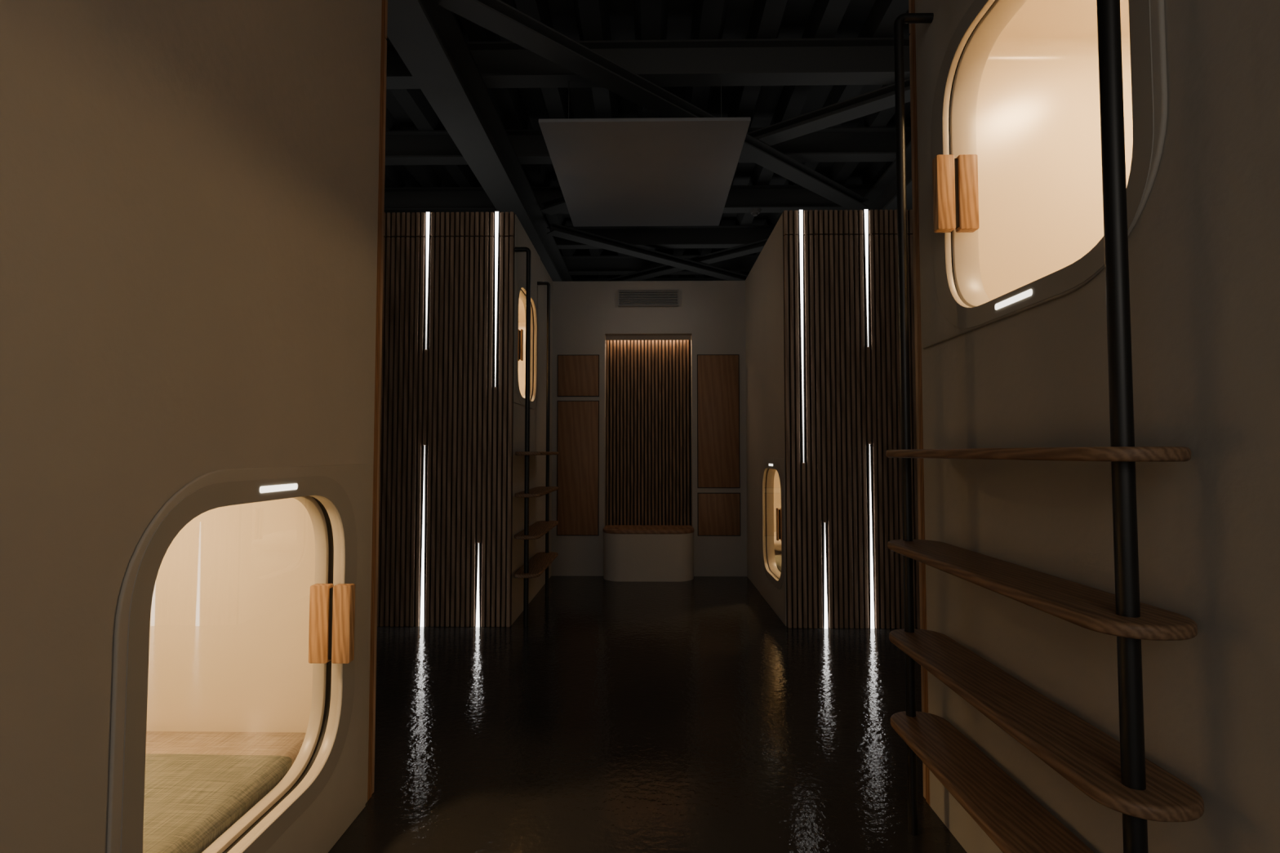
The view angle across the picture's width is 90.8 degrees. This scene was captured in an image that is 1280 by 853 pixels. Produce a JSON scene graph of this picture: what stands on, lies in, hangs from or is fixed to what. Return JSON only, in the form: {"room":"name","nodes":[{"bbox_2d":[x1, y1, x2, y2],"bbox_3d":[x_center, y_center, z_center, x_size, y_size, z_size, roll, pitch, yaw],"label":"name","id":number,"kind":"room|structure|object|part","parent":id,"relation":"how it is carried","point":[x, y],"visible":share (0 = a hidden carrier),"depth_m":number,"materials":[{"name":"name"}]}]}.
{"room":"capsule hotel","nodes":[
{"label":"capsule hotel","id":0,"kind":"room"},
{"bbox_2d":[328,576,966,852],"bbox_3d":[0.074,1.349,4.697,10.000,0.100,14.500,0,-2,1],"label":"floor","id":1,"kind":"structure","parent":0,"point":[684,717],"depth_m":2.48,"materials":[{"name":"grey"}]},
{"bbox_2d":[0,0,387,852],"bbox_3d":[-1.776,-0.194,0.981,1.918,2.670,2.288,0,-2,1],"label":"pod","id":2,"kind":"object","parent":1,"relation":"on","point":[192,192],"visible":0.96,"depth_m":1.25,"materials":[{"name":"paint"}]},
{"bbox_2d":[145,731,306,765],"bbox_3d":[-1.518,0.979,0.917,1.095,0.202,2.068,0,-2,1],"label":"platform","id":3,"kind":"object","parent":2,"relation":"in","point":[289,744],"visible":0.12,"depth_m":1.82,"materials":[{"name":"beige wood"}]},
{"bbox_2d":[142,754,291,852],"bbox_3d":[-1.509,0.904,0.839,1.095,0.104,1.865,0,-2,1],"label":"mattress","id":4,"kind":"object","parent":3,"relation":"on","point":[191,800],"visible":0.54,"depth_m":1.53,"materials":[{"name":"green fabric"}]},
{"bbox_3d":[-0.865,0.631,1.513,0.008,1.067,0.950,0,-2,1],"label":"panel","id":5,"kind":"part","parent":2,"relation":"part of","materials":[{"name":"paint"}]},
{"bbox_2d":[259,483,297,493],"bbox_3d":[-0.859,0.147,1.505,0.002,0.015,0.152,0,-2,1],"label":"indicator light","id":6,"kind":"object","parent":2,"relation":"attached to","point":[264,487],"depth_m":1.50,"materials":[{"name":"white plastic"}]},
{"bbox_3d":[-0.860,0.551,1.768,0.016,0.196,0.020,0,-2,1],"label":"handle mount","id":7,"kind":"part","parent":2,"relation":"part of","materials":[{"name":"black rubber"}]},
{"bbox_2d":[377,211,552,626],"bbox_3d":[-1.727,-0.017,5.171,1.886,2.670,2.223,0,-2,1],"label":"pod","id":8,"kind":"object","parent":1,"relation":"on","point":[453,359],"visible":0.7,"depth_m":4.07,"materials":[{"name":"paint"}]},
{"bbox_3d":[-0.816,-0.555,4.296,0.016,0.196,0.020,0,-2,1],"label":"handle mount","id":9,"kind":"part","parent":8,"relation":"part of","materials":[{"name":"brown wood"}]},
{"bbox_3d":[-0.811,-0.757,4.587,0.006,1.240,0.925,0,-2,1],"label":"panel","id":10,"kind":"part","parent":8,"relation":"part of","materials":[{"name":"paint"}]},
{"bbox_2d":[514,247,558,626],"bbox_3d":[-0.721,0.066,4.478,0.177,2.446,0.930,0,-2,1],"label":"ladder","id":11,"kind":"object","parent":1,"relation":"on","point":[540,562],"visible":1,"depth_m":4.10,"materials":[{"name":"black metal"}]},
{"bbox_2d":[605,340,691,525],"bbox_3d":[0.079,0.255,5.868,0.791,2.186,0.052,0,-2,1],"label":"wall panel","id":12,"kind":"object","parent":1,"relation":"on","point":[648,450],"visible":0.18,"depth_m":5.86,"materials":[{"name":"brown wood"}]},
{"bbox_2d":[603,524,693,582],"bbox_3d":[0.076,1.117,5.607,0.805,0.442,0.392,0,-2,1],"label":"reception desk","id":13,"kind":"object","parent":1,"relation":"on","point":[632,553],"visible":1,"depth_m":5.42,"materials":[{"name":"paint"}]},
{"bbox_3d":[0.077,0.935,5.738,0.787,0.057,0.146,0,-2,1],"label":"seat","id":14,"kind":"part","parent":13,"relation":"part of","materials":[{"name":"brown wood"}]},
{"bbox_3d":[0.075,0.914,5.542,0.805,0.032,0.244,0,-2,1],"label":"seat","id":15,"kind":"part","parent":13,"relation":"part of","materials":[{"name":"brown wood"}]},
{"bbox_2d":[745,208,919,628],"bbox_3d":[1.878,-0.019,5.115,1.903,2.670,2.223,0,-2,1],"label":"pod","id":16,"kind":"object","parent":1,"relation":"on","point":[822,331],"visible":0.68,"depth_m":4.04,"materials":[{"name":"paint"}]},
{"bbox_3d":[0.935,0.757,4.496,0.006,1.067,0.925,0,-2,1],"label":"panel","id":17,"kind":"part","parent":16,"relation":"part of","materials":[{"name":"paint"}]},
{"bbox_2d":[774,550,781,555],"bbox_3d":[1.587,1.162,5.061,1.085,0.185,1.980,0,-2,1],"label":"mattress","id":18,"kind":"object","parent":16,"relation":"in","point":[776,553],"visible":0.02,"depth_m":5.41,"materials":[{"name":"beige fabric"}]},
{"bbox_2d":[773,532,781,551],"bbox_3d":[1.386,0.996,5.467,0.600,0.176,0.450,0,-2,1],"label":"pillow","id":19,"kind":"object","parent":18,"relation":"on","point":[777,544],"visible":0.05,"depth_m":5.26,"materials":[{"name":"fabric"}]},
{"bbox_2d":[774,555,781,572],"bbox_3d":[1.572,1.068,4.665,1.082,0.059,1.140,0,-2,1],"label":"blanket","id":20,"kind":"object","parent":18,"relation":"on","point":[778,557],"visible":0.05,"depth_m":4.91,"materials":[{"name":"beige fabric"}]},
{"bbox_3d":[0.931,0.654,4.218,0.016,0.196,0.020,0,-2,1],"label":"handle mount","id":21,"kind":"part","parent":16,"relation":"part of","materials":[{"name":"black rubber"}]},
{"bbox_2d":[885,0,1204,852],"bbox_3d":[0.800,-0.062,1.437,0.171,2.446,0.960,0,-2,1],"label":"ladder","id":22,"kind":"object","parent":1,"relation":"on","point":[1115,775],"visible":1,"depth_m":1.16,"materials":[{"name":"black metal"}]},
{"bbox_2d":[908,0,1279,852],"bbox_3d":[1.794,-0.196,0.925,1.940,2.670,2.288,0,-2,1],"label":"pod","id":23,"kind":"object","parent":1,"relation":"on","point":[1011,318],"visible":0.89,"depth_m":1.23,"materials":[{"name":"paint"}]},
{"bbox_3d":[0.893,-0.660,1.792,0.016,0.196,0.020,0,-2,1],"label":"handle mount","id":24,"kind":"part","parent":23,"relation":"part of","materials":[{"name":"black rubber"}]},
{"bbox_2d":[995,288,1032,310],"bbox_3d":[0.883,-0.300,1.496,0.002,0.015,0.152,0,-2,1],"label":"indicator light","id":25,"kind":"object","parent":23,"relation":"attached to","point":[1015,299],"depth_m":1.49,"materials":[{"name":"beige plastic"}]},
{"bbox_3d":[0.892,-0.885,1.550,0.010,1.240,0.950,0,-2,1],"label":"panel","id":26,"kind":"part","parent":23,"relation":"part of","materials":[{"name":"paint"}]},
{"bbox_2d":[384,0,911,278],"bbox_3d":[0.225,-2.925,4.925,10.500,0.220,14.600,0,-2,1],"label":"ceiling","id":27,"kind":"structure","parent":0,"point":[517,108],"depth_m":5.38,"materials":[{"name":"grey metal"}]},
{"bbox_2d":[551,280,746,576],"bbox_3d":[0.090,0.010,5.794,1.840,2.670,0.180,0,-2,1],"label":"wall","id":28,"kind":"structure","parent":0,"point":[717,307],"depth_m":5.74,"materials":[{"name":"paint"}]},
{"bbox_2d":[556,400,599,535],"bbox_3d":[-0.560,0.373,5.694,0.381,1.217,0.010,0,-2,1],"label":"wall panel","id":29,"kind":"object","parent":28,"relation":"attached to","point":[577,421],"visible":1,"depth_m":5.69,"materials":[{"name":"brown wood"}]},
{"bbox_2d":[557,355,599,396],"bbox_3d":[-0.560,-0.462,5.729,0.381,0.382,0.010,0,-2,1],"label":"wall panel","id":30,"kind":"object","parent":28,"relation":"attached to","point":[578,375],"visible":1,"depth_m":5.72,"materials":[{"name":"brown wood"}]},
{"bbox_2d":[617,288,679,306],"bbox_3d":[0.076,-1.171,5.745,0.555,0.152,0.018,0,-2,1],"label":"air vent","id":31,"kind":"object","parent":28,"relation":"in","point":[626,297],"visible":1,"depth_m":5.74,"materials":[{"name":"grey metal"}]},
{"bbox_2d":[605,334,691,340],"bbox_3d":[0.078,-0.818,5.849,0.787,0.044,0.070,0,-2,1],"label":"light","id":32,"kind":"object","parent":28,"relation":"attached to","point":[687,337],"visible":1,"depth_m":5.82,"materials":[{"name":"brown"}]},
{"bbox_2d":[697,354,740,488],"bbox_3d":[0.707,-0.050,5.692,0.382,1.208,0.010,0,-2,1],"label":"wall panel","id":33,"kind":"object","parent":28,"relation":"attached to","point":[717,375],"visible":1,"depth_m":5.69,"materials":[{"name":"brown wood"}]},
{"bbox_2d":[697,493,740,536],"bbox_3d":[0.708,0.787,5.657,0.384,0.386,0.010,0,-2,1],"label":"wall panel","id":34,"kind":"object","parent":28,"relation":"attached to","point":[718,513],"visible":1,"depth_m":5.65,"materials":[{"name":"brown wood"}]},
{"bbox_3d":[0.187,-0.540,12.082,10.200,4.300,0.100,0,-2,1],"label":"wall","id":35,"kind":"structure","parent":0,"visible":0},
{"bbox_2d":[386,0,573,281],"bbox_3d":[-1.296,-2.377,4.875,0.280,0.362,14.500,0,-2,1],"label":"girder","id":36,"kind":"object","parent":35,"relation":"attached to","point":[427,36],"visible":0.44,"depth_m":4.59,"materials":[{"name":"grey metal"}]},
{"bbox_2d":[384,184,873,213],"bbox_3d":[0.110,-2.588,7.205,9.980,0.256,0.160,0,-2,1],"label":"ceiling beam","id":37,"kind":"structure","parent":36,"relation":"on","point":[740,198],"depth_m":7.18,"materials":[{"name":"grey metal"}]},
{"bbox_2d":[749,208,761,216],"bbox_3d":[1.310,-2.431,7.180,0.140,0.060,0.140,0,-2,1],"label":"smoke detector","id":38,"kind":"object","parent":37,"relation":"attached to","point":[754,211],"visible":1,"depth_m":7.15,"materials":[{"name":"grey plastic"}]},
{"bbox_2d":[546,222,747,280],"bbox_3d":[0.675,-2.253,8.806,4.470,0.085,0.170,2,-3,-40],"label":"diagonal brace","id":39,"kind":"object","parent":36,"relation":"attached to","point":[556,230],"visible":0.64,"depth_m":8.22,"materials":[{"name":"grey paint"}]},
{"bbox_2d":[386,37,910,88],"bbox_3d":[0.071,-2.695,4.687,9.980,0.256,0.160,0,-2,1],"label":"ceiling beam","id":40,"kind":"structure","parent":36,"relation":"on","point":[834,60],"depth_m":4.67,"materials":[{"name":"grey metal"}]},
{"bbox_2d":[385,126,911,164],"bbox_3d":[0.091,-2.641,5.946,9.980,0.256,0.160,0,-2,1],"label":"ceiling beam","id":41,"kind":"structure","parent":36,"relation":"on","point":[839,144],"depth_m":5.92,"materials":[{"name":"grey metal"}]},
{"bbox_2d":[538,79,751,226],"bbox_3d":[0.044,-2.266,5.170,1.410,0.564,1.940,0,-2,1],"label":"ceiling panel","id":42,"kind":"object","parent":41,"relation":"hanging from","point":[647,171],"visible":1,"depth_m":4.83,"materials":[{"name":"grey paint"}]},
{"bbox_2d":[437,0,868,211],"bbox_3d":[0.618,-2.408,5.136,4.657,0.085,0.170,2,-3,-42],"label":"diagonal brace","id":43,"kind":"object","parent":36,"relation":"attached to","point":[497,16],"visible":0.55,"depth_m":4.36,"materials":[{"name":"grey paint"}]},
{"bbox_2d":[561,254,759,275],"bbox_3d":[0.149,-2.482,9.712,9.980,0.256,0.160,0,-2,1],"label":"ceiling beam","id":44,"kind":"structure","parent":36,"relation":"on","point":[575,264],"depth_m":9.71,"materials":[{"name":"grey metal"}]},
{"bbox_2d":[553,225,775,248],"bbox_3d":[0.130,-2.535,8.454,9.980,0.256,0.160,0,-2,1],"label":"ceiling beam","id":45,"kind":"structure","parent":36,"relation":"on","point":[720,236],"depth_m":8.44,"materials":[{"name":"grey metal"}]},
{"bbox_2d":[603,238,768,280],"bbox_3d":[0.679,-2.336,9.085,4.470,0.085,0.170,-2,-3,41],"label":"diagonal brace","id":46,"kind":"object","parent":36,"relation":"attached to","point":[756,246],"visible":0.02,"depth_m":8.83,"materials":[{"name":"grey paint"}]},
{"bbox_2d":[540,78,910,215],"bbox_3d":[0.628,-2.476,5.775,4.206,0.085,0.170,-2,-3,37],"label":"diagonal brace","id":47,"kind":"object","parent":36,"relation":"attached to","point":[883,98],"visible":0.36,"depth_m":5.10,"materials":[{"name":"grey paint"}]},
{"bbox_2d":[857,141,912,211],"bbox_3d":[2.523,-2.380,4.816,0.280,0.362,14.500,0,-2,1],"label":"girder","id":48,"kind":"object","parent":35,"relation":"attached to","point":[882,195],"visible":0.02,"depth_m":6.29,"materials":[{"name":"grey metal"}]}
]}

